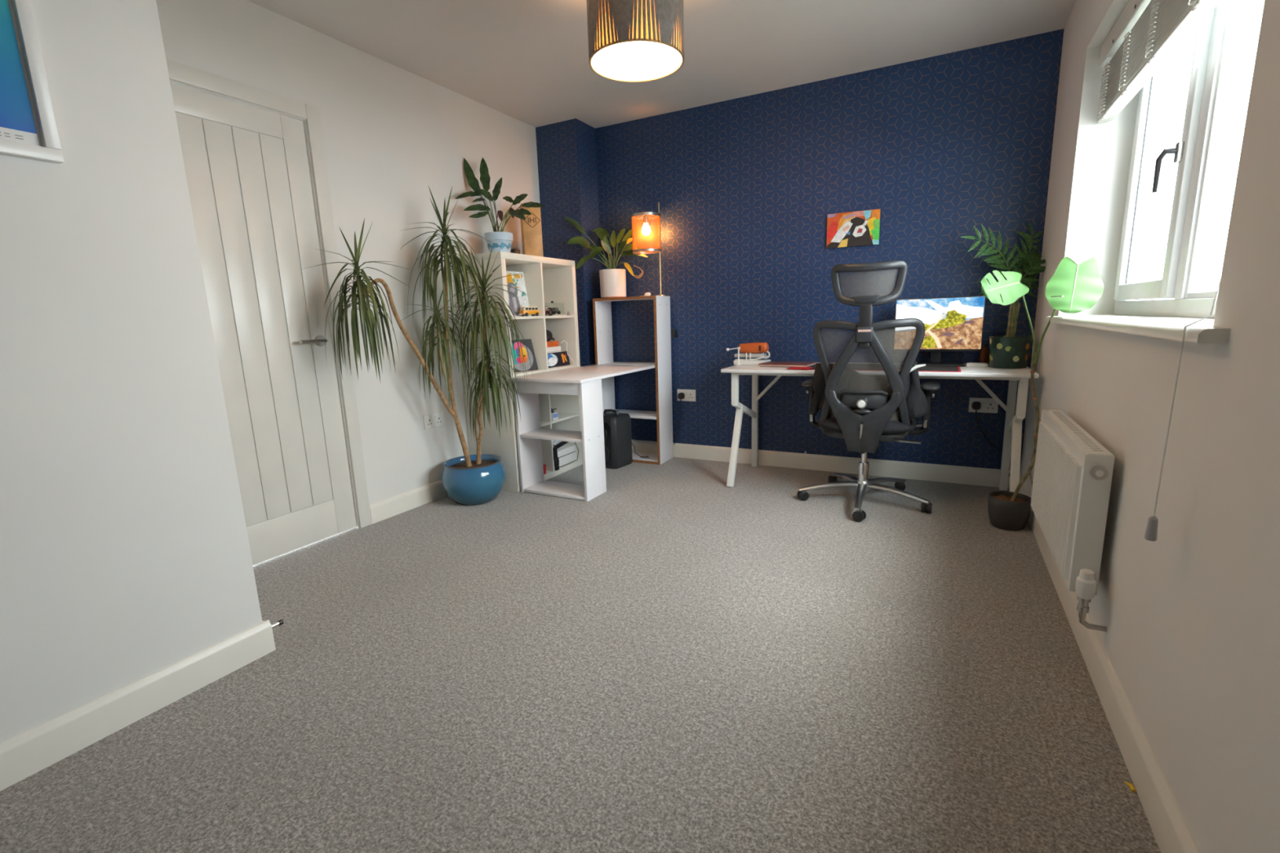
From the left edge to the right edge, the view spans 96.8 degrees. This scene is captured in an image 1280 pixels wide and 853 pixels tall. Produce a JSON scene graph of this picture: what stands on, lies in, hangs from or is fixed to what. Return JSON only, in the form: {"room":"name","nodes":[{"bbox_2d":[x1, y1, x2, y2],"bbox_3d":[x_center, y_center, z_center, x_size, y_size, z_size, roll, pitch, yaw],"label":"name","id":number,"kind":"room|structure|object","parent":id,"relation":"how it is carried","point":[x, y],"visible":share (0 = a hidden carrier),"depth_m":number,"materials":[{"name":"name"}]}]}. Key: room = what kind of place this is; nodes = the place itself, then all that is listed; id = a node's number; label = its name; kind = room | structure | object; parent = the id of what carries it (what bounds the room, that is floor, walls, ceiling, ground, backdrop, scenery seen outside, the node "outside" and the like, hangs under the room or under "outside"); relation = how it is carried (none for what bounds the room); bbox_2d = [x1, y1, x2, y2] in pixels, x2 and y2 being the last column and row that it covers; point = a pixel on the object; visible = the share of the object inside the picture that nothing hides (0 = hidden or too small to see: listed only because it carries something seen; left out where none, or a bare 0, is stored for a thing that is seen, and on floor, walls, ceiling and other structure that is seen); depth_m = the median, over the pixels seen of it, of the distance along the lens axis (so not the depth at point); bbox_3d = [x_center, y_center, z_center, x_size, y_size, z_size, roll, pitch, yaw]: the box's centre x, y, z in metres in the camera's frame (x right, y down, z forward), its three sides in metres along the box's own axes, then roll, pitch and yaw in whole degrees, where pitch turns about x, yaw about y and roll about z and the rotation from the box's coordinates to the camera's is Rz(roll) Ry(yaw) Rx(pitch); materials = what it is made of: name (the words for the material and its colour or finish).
{"room":"home office","nodes":[
{"label":"home office","id":0,"kind":"room"},
{"bbox_2d":[0,0,262,743],"bbox_3d":[-2.560,-0.082,0.039,0.751,2.407,4.128,4,12,27],"label":"wall","id":1,"kind":"structure","parent":0,"point":[125,553],"depth_m":1.47,"materials":[{"name":"white paint"}]},
{"bbox_2d":[0,0,64,163],"bbox_3d":[-1.520,-0.934,1.087,0.024,0.702,0.500,4,12,27],"label":"framed picture","id":2,"kind":"object","parent":1,"relation":"attached to","point":[28,123],"visible":1,"depth_m":1.30,"materials":[{"name":"white wood"}]},
{"bbox_2d":[0,0,36,133],"bbox_3d":[-1.524,-0.946,1.086,0.001,0.610,0.434,4,12,27],"label":"print","id":3,"kind":"object","parent":2,"relation":"on","point":[18,102],"depth_m":1.29},
{"bbox_2d":[0,619,275,791],"bbox_3d":[-2.180,1.069,0.087,0.016,0.106,4.144,4,12,27],"label":"baseboard","id":4,"kind":"structure","parent":1,"relation":"attached to","point":[22,756],"depth_m":1.54,"materials":[{"name":"white wood"}]},
{"bbox_2d":[271,619,283,628],"bbox_3d":[-1.218,0.663,1.899,0.018,0.018,0.042,4,12,27],"label":"door stop","id":5,"kind":"object","parent":1,"relation":"attached to","point":[280,622],"visible":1,"depth_m":1.90,"materials":[{"name":"silver metal"}]},
{"bbox_2d":[155,0,540,524],"bbox_3d":[-2.275,-0.373,1.497,0.120,2.407,7.028,4,12,27],"label":"wall","id":6,"kind":"structure","parent":0,"point":[390,132],"depth_m":3.08,"materials":[{"name":"white paint"}]},
{"bbox_2d":[165,58,306,119],"bbox_3d":[-1.720,-1.383,2.285,0.015,0.067,0.768,4,12,27],"label":"trim","id":7,"kind":"structure","parent":6,"relation":"attached to","point":[178,72],"depth_m":2.35,"materials":[{"name":"white paint"}]},
{"bbox_2d":[169,82,356,565],"bbox_3d":[-1.691,-0.372,2.482,0.096,1.980,0.754,4,12,27],"label":"door","id":8,"kind":"structure","parent":6,"relation":"in","point":[246,168],"depth_m":2.55,"materials":[{"name":"white paint"}]},
{"bbox_2d":[169,80,359,528],"bbox_3d":[-1.748,-0.375,2.511,0.121,1.995,0.768,4,12,27],"label":"trim","id":9,"kind":"structure","parent":6,"relation":"attached to","point":[171,81],"depth_m":2.73,"materials":[{"name":"white paint"}]},
{"bbox_2d":[305,103,371,528],"bbox_3d":[-1.496,-0.480,2.836,0.015,2.062,0.067,4,12,27],"label":"trim","id":10,"kind":"structure","parent":6,"relation":"attached to","point":[315,138],"depth_m":2.79,"materials":[{"name":"white paint"}]},
{"bbox_2d":[369,480,447,524],"bbox_3d":[-1.059,0.320,3.782,0.016,0.106,1.686,4,12,27],"label":"baseboard","id":11,"kind":"structure","parent":6,"relation":"attached to","point":[381,510],"depth_m":3.25,"materials":[{"name":"white wood"}]},
{"bbox_2d":[422,411,444,430],"bbox_3d":[-1.234,-0.035,3.402,0.012,0.086,0.146,4,12,27],"label":"double socket","id":12,"kind":"object","parent":6,"relation":"attached to","point":[435,420],"visible":1,"depth_m":3.40,"materials":[{"name":"white plastic"}]},
{"bbox_2d":[535,118,601,366],"bbox_3d":[-0.500,-0.976,4.329,0.347,2.407,0.252,4,12,27],"label":"wall column","id":13,"kind":"structure","parent":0,"point":[566,154],"depth_m":4.11,"materials":[{"name":"blue paper"}]},
{"bbox_2d":[0,457,1160,852],"bbox_3d":[-0.800,0.956,0.989,3.360,0.100,7.268,4,12,27],"label":"floor","id":14,"kind":"structure","parent":0,"point":[674,658],"depth_m":1.58,"materials":[{"name":"grey carpet"}]},
{"bbox_2d":[305,184,532,505],"bbox_3d":[-1.127,-0.378,3.040,0.621,1.762,1.182,9,15,43],"label":"dracaena plant","id":15,"kind":"object","parent":14,"relation":"on","point":[479,478],"visible":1,"depth_m":3.13,"materials":[{"name":"green plant"}]},
{"bbox_2d":[452,251,582,492],"bbox_3d":[-0.776,-0.380,3.825,0.387,1.446,0.762,4,12,27],"label":"cube bookcase","id":16,"kind":"object","parent":14,"relation":"on","point":[547,279],"visible":0.58,"depth_m":3.67,"materials":[{"name":"white wood"}]},
{"bbox_2d":[454,157,544,252],"bbox_3d":[-0.841,-1.339,3.395,0.534,0.602,0.329,4,12,27],"label":"plant","id":17,"kind":"object","parent":16,"relation":"on","point":[497,239],"visible":0.96,"depth_m":3.45,"materials":[{"name":"green plant"}]},
{"bbox_2d":[510,248,519,253],"bbox_3d":[-0.813,-1.109,3.647,0.070,0.055,0.060,4,12,27],"label":"speaker box","id":18,"kind":"object","parent":16,"relation":"on","point":[513,251],"visible":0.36,"depth_m":3.62,"materials":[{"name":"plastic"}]},
{"bbox_2d":[506,271,531,316],"bbox_3d":[-0.797,-0.840,3.603,0.065,0.284,0.215,5,13,33],"label":"picture","id":19,"kind":"object","parent":16,"relation":"on","point":[517,281],"visible":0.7,"depth_m":3.60,"materials":[{"name":"multicoloured paper"}]},
{"bbox_2d":[511,338,537,372],"bbox_3d":[-0.759,-0.455,3.639,0.058,0.201,0.220,6,14,36],"label":"artwork","id":20,"kind":"object","parent":16,"relation":"on","point":[518,366],"visible":0.73,"depth_m":3.65,"materials":[{"name":"multicoloured paper"}]},
{"bbox_2d":[519,306,539,316],"bbox_3d":[-0.700,-0.727,3.590,0.047,0.060,0.135,8,15,41],"label":"van","id":21,"kind":"object","parent":16,"relation":"on","point":[533,310],"visible":0.99,"depth_m":3.57,"materials":[{"name":"yellow plastic"}]},
{"bbox_2d":[519,203,543,257],"bbox_3d":[-0.721,-1.288,3.776,0.120,0.352,0.118,-5,11,-18],"label":"wooden box","id":22,"kind":"object","parent":16,"relation":"on","point":[531,227],"visible":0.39,"depth_m":3.73,"materials":[{"name":"brown wood"}]},
{"bbox_2d":[542,464,546,474],"bbox_3d":[-0.651,0.288,3.808,0.048,0.058,0.048,4,12,27],"label":"pot","id":23,"kind":"object","parent":16,"relation":"on","point":[544,465],"visible":0.45,"depth_m":3.79,"materials":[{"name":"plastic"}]},
{"bbox_2d":[544,305,552,315],"bbox_3d":[-0.613,-0.768,3.762,0.053,0.067,0.110,4,12,27],"label":"vehicle","id":24,"kind":"object","parent":16,"relation":"on","point":[549,311],"visible":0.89,"depth_m":3.75,"materials":[{"name":"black plastic"}]},
{"bbox_2d":[546,346,560,353],"bbox_3d":[-0.671,-0.478,3.912,0.156,0.136,0.230,4,12,27],"label":"carton","id":25,"kind":"object","parent":16,"relation":"on","point":[557,348],"visible":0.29,"depth_m":3.89,"materials":[{"name":"cardboard"}]},
{"bbox_2d":[546,341,559,347],"bbox_3d":[-0.670,-0.561,3.881,0.139,0.037,0.211,4,12,27],"label":"box","id":26,"kind":"object","parent":25,"relation":"on","point":[549,344],"visible":0.29,"depth_m":3.88,"materials":[{"name":"orange cardboard"}]},
{"bbox_2d":[546,329,555,341],"bbox_3d":[-0.643,-0.626,3.860,0.094,0.097,0.187,4,12,27],"label":"pouch","id":27,"kind":"object","parent":26,"relation":"on","point":[548,334],"visible":0.38,"depth_m":3.83,"materials":[{"name":"black fabric"}]},
{"bbox_2d":[551,408,558,420],"bbox_3d":[-0.597,-0.087,3.883,0.051,0.078,0.066,4,12,27],"label":"box","id":28,"kind":"object","parent":16,"relation":"on","point":[554,415],"visible":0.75,"depth_m":3.86,"materials":[{"name":"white cardboard"}]},
{"bbox_2d":[546,301,566,315],"bbox_3d":[-0.587,-0.807,3.878,0.096,0.100,0.150,4,12,27],"label":"display case","id":29,"kind":"object","parent":16,"relation":"on","point":[555,310],"visible":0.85,"depth_m":3.86,"materials":[{"name":"clear glass"}]},
{"bbox_2d":[547,351,569,368],"bbox_3d":[-0.579,-0.461,3.909,0.024,0.098,0.295,4,12,28],"label":"box","id":30,"kind":"object","parent":16,"relation":"on","point":[558,358],"visible":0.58,"depth_m":3.92,"materials":[{"name":"black cardboard"}]},
{"bbox_2d":[552,441,568,471],"bbox_3d":[-0.530,0.186,3.970,0.049,0.187,0.272,4,12,26],"label":"clamp","id":31,"kind":"object","parent":16,"relation":"on","point":[556,459],"visible":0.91,"depth_m":3.87,"materials":[{"name":"black plastic"}]},
{"bbox_2d":[557,443,577,466],"bbox_3d":[-0.640,0.204,4.078,0.260,0.115,0.290,4,12,27],"label":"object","id":32,"kind":"object","parent":16,"relation":"on","point":[567,453],"visible":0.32,"depth_m":4.04,"materials":[{"name":"plastic"}]},
{"bbox_2d":[552,440,562,446],"bbox_3d":[-0.664,0.093,4.054,0.186,0.113,0.275,4,12,27],"label":"papers","id":33,"kind":"object","parent":32,"relation":"on","point":[555,442],"visible":0.02,"depth_m":4.09,"materials":[{"name":"paper"}]},
{"bbox_2d":[560,340,574,364],"bbox_3d":[-0.501,-0.518,3.978,0.107,0.174,0.032,-11,14,-40],"label":"cable","id":34,"kind":"object","parent":16,"relation":"on","point":[563,340],"visible":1,"depth_m":3.96,"materials":[{"name":"plastic"}]},
{"bbox_2d":[559,442,578,466],"bbox_3d":[-0.511,0.184,3.995,0.026,0.164,0.293,4,12,27],"label":"loose cable","id":35,"kind":"object","parent":16,"relation":"in","point":[575,442],"visible":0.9,"depth_m":4.09,"materials":[{"name":"black plastic"}]},
{"bbox_2d":[508,295,673,502],"bbox_3d":[-0.273,-0.260,3.793,0.536,1.191,1.167,4,12,27],"label":"desk","id":36,"kind":"object","parent":14,"relation":"on","point":[594,384],"visible":0.95,"depth_m":3.57,"materials":[{"name":"white wood"}]},
{"bbox_2d":[564,217,647,297],"bbox_3d":[-0.235,-1.199,4.021,0.585,0.565,0.340,-2,11,0],"label":"peace lily","id":37,"kind":"object","parent":36,"relation":"on","point":[612,279],"visible":0.96,"depth_m":4.04,"materials":[{"name":"green plant"}]},
{"bbox_2d":[599,268,626,297],"bbox_3d":[-0.196,-1.039,4.128,0.192,0.191,0.192,4,12,27],"label":"pot","id":38,"kind":"object","parent":36,"relation":"on","point":[612,281],"depth_m":4.05,"materials":[{"name":"white ceramic"}]},
{"bbox_2d":[640,292,650,296],"bbox_3d":[0.055,-0.921,3.959,0.086,0.024,0.096,-5,11,-17],"label":"switch","id":39,"kind":"object","parent":36,"relation":"on","point":[646,293],"visible":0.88,"depth_m":3.92,"materials":[{"name":"white plastic"}]},
{"bbox_2d":[631,202,665,295],"bbox_3d":[0.048,-1.225,3.953,0.199,0.624,0.199,-8,13,-30],"label":"table lamp","id":40,"kind":"object","parent":36,"relation":"on","point":[646,217],"visible":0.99,"depth_m":3.89,"materials":[{"name":"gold metal"}]},
{"bbox_2d":[603,408,648,469],"bbox_3d":[-0.157,0.072,4.126,0.350,0.407,0.339,4,12,27],"label":"paper shredder","id":41,"kind":"object","parent":14,"relation":"on","point":[618,443],"visible":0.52,"depth_m":4.00,"materials":[{"name":"black plastic"}]},
{"bbox_2d":[603,422,612,465],"bbox_3d":[-0.275,0.117,4.024,0.180,0.305,0.006,6,13,35],"label":"grille","id":42,"kind":"object","parent":41,"relation":"attached to","point":[607,426],"depth_m":3.98,"materials":[{"name":"black plastic"}]},
{"bbox_2d":[796,260,940,522],"bbox_3d":[1.214,-0.206,3.040,0.698,1.277,0.676,4,12,27],"label":"office chair","id":43,"kind":"object","parent":14,"relation":"on","point":[864,405],"visible":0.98,"depth_m":2.89,"materials":[{"name":"metal"}]},
{"bbox_2d":[809,360,928,418],"bbox_3d":[1.204,-0.188,3.006,0.586,0.322,0.127,4,12,27],"label":"chair armrests","id":44,"kind":"object","parent":43,"relation":"on","point":[916,400],"visible":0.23,"depth_m":2.88,"materials":[{"name":"black plastic"}]},
{"bbox_2d":[720,362,1039,493],"bbox_3d":[1.318,0.015,3.350,1.593,0.731,0.573,4,12,27],"label":"writing desk","id":45,"kind":"object","parent":14,"relation":"on","point":[1011,447],"visible":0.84,"depth_m":3.21,"materials":[{"name":"white laminate"}]},
{"bbox_2d":[726,346,740,364],"bbox_3d":[0.605,-0.456,3.677,0.094,0.114,0.028,1,11,16],"label":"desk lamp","id":46,"kind":"object","parent":45,"relation":"on","point":[737,348],"visible":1,"depth_m":3.67,"materials":[{"name":"white plastic"}]},
{"bbox_2d":[733,351,770,364],"bbox_3d":[0.733,-0.447,3.677,0.228,0.089,0.115,5,13,31],"label":"white organiser","id":47,"kind":"object","parent":45,"relation":"on","point":[746,361],"visible":0.94,"depth_m":3.64,"materials":[{"name":"plastic"}]},
{"bbox_2d":[734,353,766,357],"bbox_3d":[0.717,-0.462,3.685,0.190,0.022,0.086,5,13,30],"label":"tray","id":48,"kind":"object","parent":47,"relation":"on","point":[741,355],"depth_m":3.64,"materials":[{"name":"grey plastic"}]},
{"bbox_2d":[738,342,768,353],"bbox_3d":[0.732,-0.507,3.661,0.190,0.069,0.075,4,12,27],"label":"case","id":49,"kind":"object","parent":47,"relation":"on","point":[753,348],"visible":0.97,"depth_m":3.63,"materials":[{"name":"orange plastic"}]},
{"bbox_2d":[733,359,770,364],"bbox_3d":[0.728,-0.418,3.685,0.212,0.028,0.115,5,13,31],"label":"tray","id":50,"kind":"object","parent":45,"relation":"on","point":[742,362],"depth_m":3.65,"materials":[{"name":"white plastic"}]},
{"bbox_2d":[758,360,815,367],"bbox_3d":[0.914,-0.386,3.515,0.301,0.018,0.207,5,13,33],"label":"laptop","id":51,"kind":"object","parent":45,"relation":"on","point":[771,363],"visible":0.93,"depth_m":3.46,"materials":[{"name":"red plastic"}]},
{"bbox_2d":[786,366,812,369],"bbox_3d":[0.919,-0.337,3.270,0.121,0.006,0.091,6,13,34],"label":"notebook","id":52,"kind":"object","parent":45,"relation":"on","point":[792,367],"visible":1,"depth_m":3.25,"materials":[{"name":"paper"}]},
{"bbox_2d":[806,363,960,372],"bbox_3d":[1.363,-0.338,3.231,0.802,0.004,0.410,4,12,27],"label":"desk mat","id":53,"kind":"object","parent":45,"relation":"on","point":[926,368],"visible":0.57,"depth_m":3.02,"materials":[{"name":"black fabric"}]},
{"bbox_2d":[894,295,986,366],"bbox_3d":[1.684,-0.537,3.216,0.444,0.380,0.185,4,12,27],"label":"monitor","id":54,"kind":"object","parent":53,"relation":"on","point":[955,323],"visible":0.76,"depth_m":3.16,"materials":[{"name":"black plastic"}]},
{"bbox_2d":[966,362,987,366],"bbox_3d":[1.854,-0.340,3.124,0.100,0.018,0.060,4,12,27],"label":"box","id":55,"kind":"object","parent":45,"relation":"on","point":[968,364],"visible":1,"depth_m":3.10,"materials":[{"name":"white plastic"}]},
{"bbox_2d":[979,342,989,364],"bbox_3d":[1.941,-0.409,3.196,0.048,0.120,0.047,4,12,27],"label":"bottle","id":56,"kind":"object","parent":45,"relation":"on","point":[984,353],"visible":0.76,"depth_m":3.18,"materials":[{"name":"brown glass"}]},
{"bbox_2d":[960,220,1045,368],"bbox_3d":[1.930,-0.708,3.043,0.421,0.767,0.345,4,12,27],"label":"palm","id":57,"kind":"object","parent":45,"relation":"on","point":[1009,351],"visible":0.8,"depth_m":2.96,"materials":[{"name":"plant"}]},
{"bbox_2d":[989,335,1032,368],"bbox_3d":[1.954,-0.395,3.007,0.192,0.164,0.192,4,12,27],"label":"pot","id":58,"kind":"object","parent":45,"relation":"on","point":[1006,352],"depth_m":2.94,"materials":[{"name":"ceramic"}]},
{"bbox_2d":[981,256,1103,530],"bbox_3d":[1.743,-0.097,2.489,0.378,1.240,0.402,-9,13,-34],"label":"monstera plant","id":59,"kind":"object","parent":14,"relation":"on","point":[1081,285],"visible":0.97,"depth_m":2.45,"materials":[{"name":"green plant"}]},
{"bbox_2d":[1124,781,1136,792],"bbox_3d":[1.078,0.791,1.247,0.010,0.008,0.026,0,11,8],"label":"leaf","id":60,"kind":"object","parent":14,"relation":"on","point":[1132,788],"visible":1,"depth_m":1.24,"materials":[{"name":"yellow plant"}]},
{"bbox_2d":[248,0,1075,128],"bbox_3d":[-0.798,-1.499,0.473,3.540,0.100,7.268,4,12,27],"label":"ceiling","id":61,"kind":"structure","parent":0,"point":[527,61],"depth_m":2.86,"materials":[{"name":"paint"}]},
{"bbox_2d":[586,0,684,82],"bbox_3d":[-0.019,-1.555,2.052,0.350,0.437,0.350,4,12,27],"label":"pendant lamp","id":62,"kind":"object","parent":61,"relation":"hanging from","point":[631,41],"visible":1,"depth_m":1.97,"materials":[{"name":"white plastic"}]},
{"bbox_2d":[591,40,681,79],"bbox_3d":[-0.012,-1.346,2.093,0.332,0.003,0.332,4,12,27],"label":"diffuser","id":63,"kind":"object","parent":62,"relation":"attached to","point":[611,60],"depth_m":2.07,"materials":[{"name":"white"}]},
{"bbox_2d":[595,28,1063,470],"bbox_3d":[0.895,-0.920,3.811,3.540,2.407,0.120,4,12,27],"label":"wall","id":64,"kind":"structure","parent":0,"point":[746,188],"depth_m":3.56,"materials":[{"name":"blue paper"}]},
{"bbox_2d":[671,328,676,337],"bbox_3d":[0.250,-0.675,4.120,0.028,0.060,0.030,4,12,27],"label":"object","id":65,"kind":"structure","parent":64,"relation":"attached to","point":[673,331],"depth_m":4.11,"materials":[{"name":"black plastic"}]},
{"bbox_2d":[677,389,695,401],"bbox_3d":[0.341,-0.229,4.176,0.146,0.086,0.012,4,12,27],"label":"double socket","id":66,"kind":"object","parent":64,"relation":"attached to","point":[690,394],"visible":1,"depth_m":4.16,"materials":[{"name":"white plastic"}]},
{"bbox_2d":[674,392,684,444],"bbox_3d":[0.287,-0.055,4.218,0.087,0.394,0.034,4,12,27],"label":"plug","id":67,"kind":"object","parent":66,"relation":"attached to","point":[681,395],"visible":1,"depth_m":4.18,"materials":[{"name":"black plastic"}]},
{"bbox_2d":[631,439,1009,488],"bbox_3d":[0.973,0.227,3.932,2.774,0.106,0.016,4,12,27],"label":"baseboard","id":68,"kind":"structure","parent":64,"relation":"attached to","point":[984,477],"depth_m":3.74,"materials":[{"name":"white wood"}]},
{"bbox_2d":[826,208,880,248],"bbox_3d":[1.296,-1.201,3.455,0.302,0.202,0.023,4,12,27],"label":"canvas","id":69,"kind":"object","parent":64,"relation":"attached to","point":[860,228],"visible":1,"depth_m":3.44,"materials":[{"name":"multicoloured fabric"}]},
{"bbox_2d":[968,397,998,413],"bbox_3d":[2.003,-0.123,3.312,0.146,0.086,0.012,4,12,27],"label":"double socket","id":70,"kind":"object","parent":64,"relation":"attached to","point":[988,405],"visible":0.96,"depth_m":3.30,"materials":[{"name":"white plastic"}]},
{"bbox_2d":[971,401,1002,452],"bbox_3d":[2.037,0.013,3.294,0.214,0.307,0.036,5,13,30],"label":"plug","id":71,"kind":"object","parent":64,"relation":"attached to","point":[975,406],"visible":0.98,"depth_m":3.30,"materials":[{"name":"black plastic"}]},
{"bbox_2d":[1020,0,1279,852],"bbox_3d":[0.678,-0.170,-0.036,0.306,2.407,7.028,4,12,27],"label":"wall","id":72,"kind":"structure","parent":0,"point":[1190,615],"depth_m":1.10,"materials":[{"name":"white paint"}]},
{"bbox_2d":[1031,408,1115,631],"bbox_3d":[1.424,0.252,1.890,0.098,0.494,0.834,4,12,27],"label":"radiator","id":73,"kind":"object","parent":72,"relation":"attached to","point":[1073,475],"visible":1,"depth_m":1.63,"materials":[{"name":"metal"}]},
{"bbox_2d":[1044,408,1113,456],"bbox_3d":[1.424,0.007,1.870,0.056,0.007,0.776,4,12,27],"label":"grille","id":74,"kind":"object","parent":73,"relation":"attached to","point":[1079,439],"depth_m":1.78,"materials":[{"name":"metal"}]},
{"bbox_2d":[1018,471,1200,852],"bbox_3d":[0.568,0.950,0.249,0.016,0.106,7.012,4,12,27],"label":"baseboard","id":75,"kind":"structure","parent":72,"relation":"attached to","point":[1171,830],"depth_m":1.33,"materials":[{"name":"white wood"}]},
{"bbox_2d":[1044,0,1254,343],"bbox_3d":[1.538,-0.841,1.631,0.298,1.094,1.780,4,12,27],"label":"window","id":76,"kind":"structure","parent":72,"relation":"in","point":[1202,156],"depth_m":1.70,"materials":[{"name":"white plastic"}]},
{"bbox_2d":[1097,0,1221,541],"bbox_3d":[1.468,-0.646,1.701,0.171,1.490,1.674,4,12,27],"label":"blind","id":77,"kind":"object","parent":76,"relation":"attached to","point":[1146,33],"visible":1,"depth_m":1.81,"materials":[{"name":"grey plastic"}]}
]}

